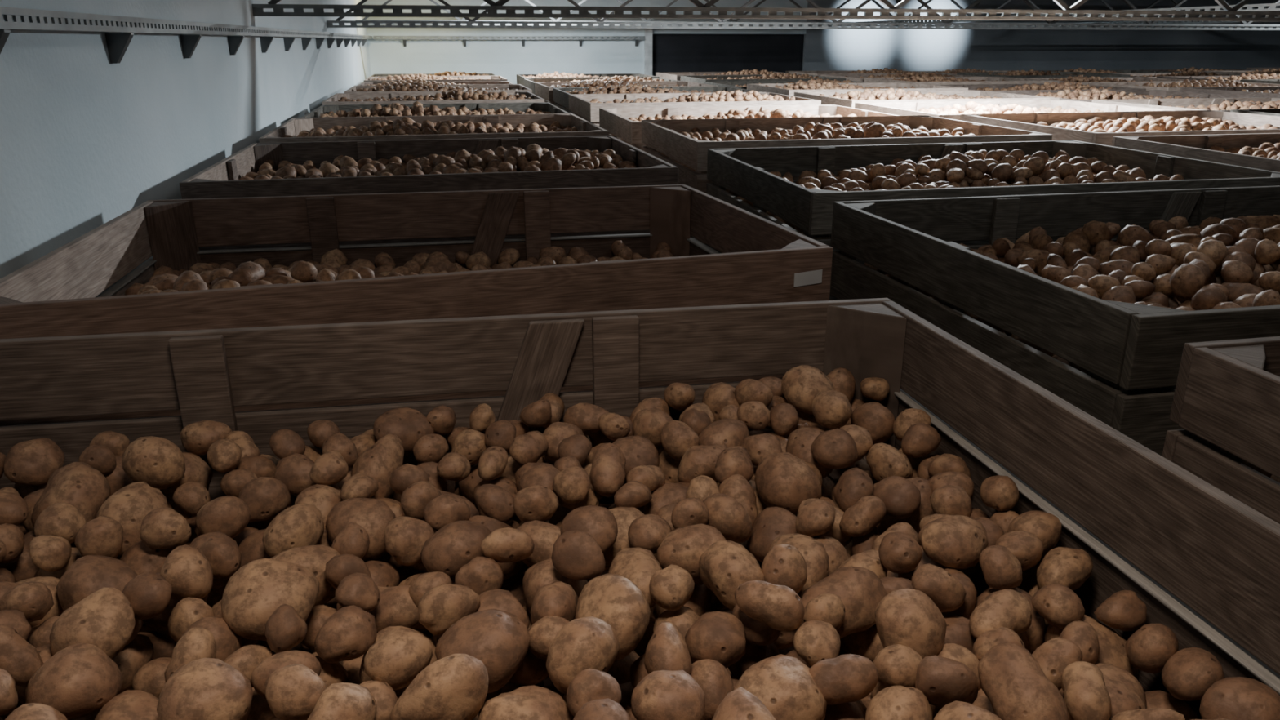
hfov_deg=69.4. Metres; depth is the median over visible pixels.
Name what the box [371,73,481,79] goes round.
pile
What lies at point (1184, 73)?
pile
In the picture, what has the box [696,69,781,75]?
pile
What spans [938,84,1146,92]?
crate
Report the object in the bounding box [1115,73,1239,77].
crate
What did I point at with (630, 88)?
pile
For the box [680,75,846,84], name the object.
crate
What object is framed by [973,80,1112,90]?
pile
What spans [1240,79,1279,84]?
crate
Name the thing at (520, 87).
crate
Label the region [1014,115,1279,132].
pile
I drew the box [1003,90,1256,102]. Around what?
crate
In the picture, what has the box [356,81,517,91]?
pile
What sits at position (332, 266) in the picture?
pile
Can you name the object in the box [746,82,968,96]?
crate
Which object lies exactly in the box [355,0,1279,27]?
roof truss
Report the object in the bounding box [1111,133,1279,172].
crate
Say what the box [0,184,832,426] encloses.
crate
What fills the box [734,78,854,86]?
pile
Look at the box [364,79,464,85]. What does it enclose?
pile
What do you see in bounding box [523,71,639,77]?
pile
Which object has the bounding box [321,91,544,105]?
crate
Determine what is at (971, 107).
pile
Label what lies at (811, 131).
pile
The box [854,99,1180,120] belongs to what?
crate
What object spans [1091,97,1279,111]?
crate
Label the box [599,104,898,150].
crate
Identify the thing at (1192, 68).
pile
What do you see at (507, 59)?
wall
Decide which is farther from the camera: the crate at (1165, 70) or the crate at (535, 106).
the crate at (1165, 70)
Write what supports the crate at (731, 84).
on the crate
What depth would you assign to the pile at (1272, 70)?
15.03 m
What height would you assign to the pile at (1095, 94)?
1.105 m
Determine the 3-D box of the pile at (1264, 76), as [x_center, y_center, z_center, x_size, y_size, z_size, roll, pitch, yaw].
[8.752,-3.560,13.329,1.959,1.111,1.371,-4,19,-11]
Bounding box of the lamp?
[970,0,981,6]
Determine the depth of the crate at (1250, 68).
17.36 m
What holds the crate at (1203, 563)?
on the crate
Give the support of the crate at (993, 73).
on the crate
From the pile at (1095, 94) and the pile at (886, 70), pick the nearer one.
the pile at (1095, 94)
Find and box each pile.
[0,364,1279,719]
[124,240,688,295]
[238,143,638,180]
[281,116,577,137]
[319,101,551,117]
[335,88,531,102]
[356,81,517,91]
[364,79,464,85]
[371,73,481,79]
[377,71,488,76]
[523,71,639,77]
[532,75,664,93]
[539,78,689,102]
[557,84,728,109]
[574,89,795,122]
[610,108,857,145]
[656,121,975,171]
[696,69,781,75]
[706,72,826,79]
[724,148,1184,233]
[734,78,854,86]
[764,80,915,89]
[819,88,1002,100]
[826,67,916,73]
[845,71,954,78]
[863,214,1279,374]
[884,74,1006,81]
[906,101,1103,114]
[934,68,993,73]
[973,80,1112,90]
[987,69,1093,75]
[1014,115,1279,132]
[1021,88,1205,99]
[1048,75,1155,82]
[1054,67,1135,72]
[1115,78,1275,87]
[1130,71,1228,76]
[1161,66,1228,71]
[1168,100,1279,110]
[1179,139,1279,159]
[1204,72,1279,79]
[1240,88,1279,93]
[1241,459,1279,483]
[1242,68,1279,73]
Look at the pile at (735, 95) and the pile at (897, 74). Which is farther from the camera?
the pile at (897, 74)
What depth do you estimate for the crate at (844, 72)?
15.64 m
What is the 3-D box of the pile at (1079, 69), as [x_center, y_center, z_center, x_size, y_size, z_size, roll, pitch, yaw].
[8.104,-4.566,16.271,1.959,1.109,1.362,-4,19,-12]
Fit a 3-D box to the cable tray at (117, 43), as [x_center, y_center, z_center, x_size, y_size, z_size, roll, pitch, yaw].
[-2.927,-2.883,8.342,0.081,0.150,15.480,-4,19,-11]
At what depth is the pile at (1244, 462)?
1.58 m
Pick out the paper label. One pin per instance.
(804, 278)
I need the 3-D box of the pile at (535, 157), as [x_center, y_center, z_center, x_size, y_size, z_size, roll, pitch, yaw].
[-0.931,-0.483,4.477,1.876,1.081,1.397,-4,19,-11]
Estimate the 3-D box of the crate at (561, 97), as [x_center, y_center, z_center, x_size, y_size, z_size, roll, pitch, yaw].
[0.153,-2.371,10.149,2.025,1.140,1.428,-4,19,-11]
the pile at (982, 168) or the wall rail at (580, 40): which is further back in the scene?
the wall rail at (580, 40)
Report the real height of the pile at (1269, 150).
1.064 m
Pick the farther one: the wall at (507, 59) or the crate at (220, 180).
the wall at (507, 59)
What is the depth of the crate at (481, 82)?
12.45 m
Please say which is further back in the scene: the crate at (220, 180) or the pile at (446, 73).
the pile at (446, 73)
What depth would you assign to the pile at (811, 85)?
10.15 m
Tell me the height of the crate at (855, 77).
1.140 m
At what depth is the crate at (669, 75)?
15.10 m
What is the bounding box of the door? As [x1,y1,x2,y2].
[652,34,804,75]
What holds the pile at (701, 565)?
in the crate at (1203, 563)
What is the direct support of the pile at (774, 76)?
in the crate at (700, 79)
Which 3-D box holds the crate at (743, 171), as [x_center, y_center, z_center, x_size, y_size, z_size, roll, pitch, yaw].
[1.456,-0.335,4.249,2.055,1.140,1.431,-4,19,-11]
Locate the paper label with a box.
[793,269,822,287]
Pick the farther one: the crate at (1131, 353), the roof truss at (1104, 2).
the roof truss at (1104, 2)
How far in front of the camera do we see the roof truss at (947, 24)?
10.67 m
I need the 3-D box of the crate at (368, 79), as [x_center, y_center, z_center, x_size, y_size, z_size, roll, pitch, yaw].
[-2.917,-3.495,13.401,1.914,1.140,1.429,-4,19,-12]
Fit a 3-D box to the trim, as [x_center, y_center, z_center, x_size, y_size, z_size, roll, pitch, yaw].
[1.617,-4.559,17.139,3.140,3.110,0.049,-4,19,-11]
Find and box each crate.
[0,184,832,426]
[0,297,1279,719]
[179,135,678,250]
[258,113,608,142]
[301,102,568,117]
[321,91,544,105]
[343,84,532,93]
[356,80,512,85]
[363,75,507,82]
[370,73,496,76]
[516,73,659,85]
[524,77,678,95]
[534,80,718,104]
[552,85,761,112]
[568,92,821,126]
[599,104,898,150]
[641,115,1052,244]
[655,71,801,80]
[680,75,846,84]
[705,80,862,89]
[705,140,1279,299]
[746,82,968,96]
[785,70,930,75]
[793,89,1059,108]
[821,73,980,82]
[829,185,1279,455]
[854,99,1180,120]
[864,76,1059,84]
[914,70,1026,75]
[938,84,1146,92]
[956,71,1130,78]
[960,110,1279,146]
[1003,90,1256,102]
[1028,70,1181,73]
[1031,76,1198,84]
[1086,80,1279,91]
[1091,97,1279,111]
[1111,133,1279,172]
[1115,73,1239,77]
[1145,69,1249,73]
[1156,75,1240,81]
[1161,336,1279,524]
[1180,86,1279,97]
[1202,70,1279,75]
[1230,108,1279,115]
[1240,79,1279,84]
[1246,67,1279,70]
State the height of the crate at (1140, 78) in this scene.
1.140 m
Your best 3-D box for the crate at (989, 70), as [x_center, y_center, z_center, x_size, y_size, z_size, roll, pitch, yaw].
[5.850,-4.344,15.862,2.025,1.140,1.430,-4,19,-11]
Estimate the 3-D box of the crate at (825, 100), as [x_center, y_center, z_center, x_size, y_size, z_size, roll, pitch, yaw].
[2.694,-2.015,9.088,2.022,1.140,1.429,-4,19,-11]
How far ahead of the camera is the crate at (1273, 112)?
6.93 m
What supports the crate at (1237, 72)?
on the crate
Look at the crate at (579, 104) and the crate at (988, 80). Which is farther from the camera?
the crate at (988, 80)
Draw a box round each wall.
[0,0,370,297]
[364,0,807,84]
[801,0,1279,71]
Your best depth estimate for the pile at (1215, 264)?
2.66 m
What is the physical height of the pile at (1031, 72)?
1.111 m
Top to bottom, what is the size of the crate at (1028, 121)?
1.140 m
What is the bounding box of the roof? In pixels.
[827,3,1279,27]
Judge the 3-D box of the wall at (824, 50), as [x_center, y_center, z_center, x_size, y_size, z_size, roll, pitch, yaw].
[8.798,-5.873,18.448,11.800,4.740,0.250,-4,19,-11]
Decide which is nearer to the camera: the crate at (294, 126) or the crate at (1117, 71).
the crate at (294, 126)
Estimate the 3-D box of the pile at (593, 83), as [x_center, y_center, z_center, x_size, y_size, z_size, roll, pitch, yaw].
[-0.210,-2.947,11.584,1.959,1.111,1.371,-4,19,-12]
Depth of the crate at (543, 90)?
11.83 m
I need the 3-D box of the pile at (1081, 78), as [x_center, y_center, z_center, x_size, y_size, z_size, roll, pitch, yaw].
[6.520,-3.407,12.918,1.959,1.109,1.362,-4,19,-11]
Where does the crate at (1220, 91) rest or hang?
on the crate
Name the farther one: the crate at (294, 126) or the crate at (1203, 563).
the crate at (294, 126)
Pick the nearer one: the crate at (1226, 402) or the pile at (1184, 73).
the crate at (1226, 402)
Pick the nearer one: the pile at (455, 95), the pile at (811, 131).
the pile at (811, 131)
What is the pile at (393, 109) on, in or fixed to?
in the crate at (535, 106)
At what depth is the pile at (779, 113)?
7.07 m
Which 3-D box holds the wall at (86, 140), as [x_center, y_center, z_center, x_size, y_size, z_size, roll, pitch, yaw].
[-2.627,-1.710,6.392,0.250,4.740,20.500,-4,19,-11]
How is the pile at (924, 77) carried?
in the crate at (988, 80)
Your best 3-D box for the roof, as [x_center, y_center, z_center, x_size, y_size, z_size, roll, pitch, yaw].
[9.320,-3.231,8.530,8.040,0.060,20.000,-4,19,-11]
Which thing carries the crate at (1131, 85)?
on the crate
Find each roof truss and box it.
[251,0,1279,21]
[326,0,1279,30]
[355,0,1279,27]
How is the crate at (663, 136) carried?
on the crate
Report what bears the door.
in the wall at (824, 50)
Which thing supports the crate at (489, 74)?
on the crate
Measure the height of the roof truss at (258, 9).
1.755 m
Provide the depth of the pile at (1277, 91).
10.10 m
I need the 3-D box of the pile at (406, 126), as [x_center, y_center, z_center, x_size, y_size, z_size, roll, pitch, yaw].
[-1.269,-1.005,5.978,1.863,1.078,1.378,-4,19,-12]
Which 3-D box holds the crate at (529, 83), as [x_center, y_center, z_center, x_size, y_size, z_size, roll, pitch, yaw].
[-0.536,-3.366,13.079,2.025,1.140,1.429,-4,19,-12]
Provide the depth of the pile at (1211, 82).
11.32 m
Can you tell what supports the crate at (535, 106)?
on the crate
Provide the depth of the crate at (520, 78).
14.77 m
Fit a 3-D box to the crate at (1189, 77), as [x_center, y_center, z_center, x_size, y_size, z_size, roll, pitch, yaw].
[8.752,-3.484,13.355,2.022,1.140,1.428,-4,19,-11]
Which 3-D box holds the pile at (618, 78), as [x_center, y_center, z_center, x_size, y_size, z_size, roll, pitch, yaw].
[-0.535,-3.439,13.052,1.969,1.105,1.365,-4,19,-12]
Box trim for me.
[644,26,812,75]
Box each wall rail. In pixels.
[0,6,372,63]
[373,35,644,46]
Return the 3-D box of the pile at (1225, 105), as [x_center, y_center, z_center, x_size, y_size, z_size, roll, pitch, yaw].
[5.237,-1.722,8.089,1.967,1.078,1.378,-4,19,-11]
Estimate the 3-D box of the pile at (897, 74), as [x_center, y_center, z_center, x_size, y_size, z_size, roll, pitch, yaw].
[3.927,-3.780,13.960,1.959,1.111,1.371,-4,19,-11]
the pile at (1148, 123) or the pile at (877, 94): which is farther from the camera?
the pile at (877, 94)
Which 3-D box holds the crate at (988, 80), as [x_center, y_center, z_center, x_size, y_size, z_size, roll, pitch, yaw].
[4.239,-3.203,12.496,2.022,1.140,1.429,-4,19,-12]
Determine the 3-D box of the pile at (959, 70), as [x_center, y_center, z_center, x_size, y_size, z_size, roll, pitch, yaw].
[5.849,-4.418,15.838,1.969,1.105,1.365,-4,19,-11]
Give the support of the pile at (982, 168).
in the crate at (743, 171)

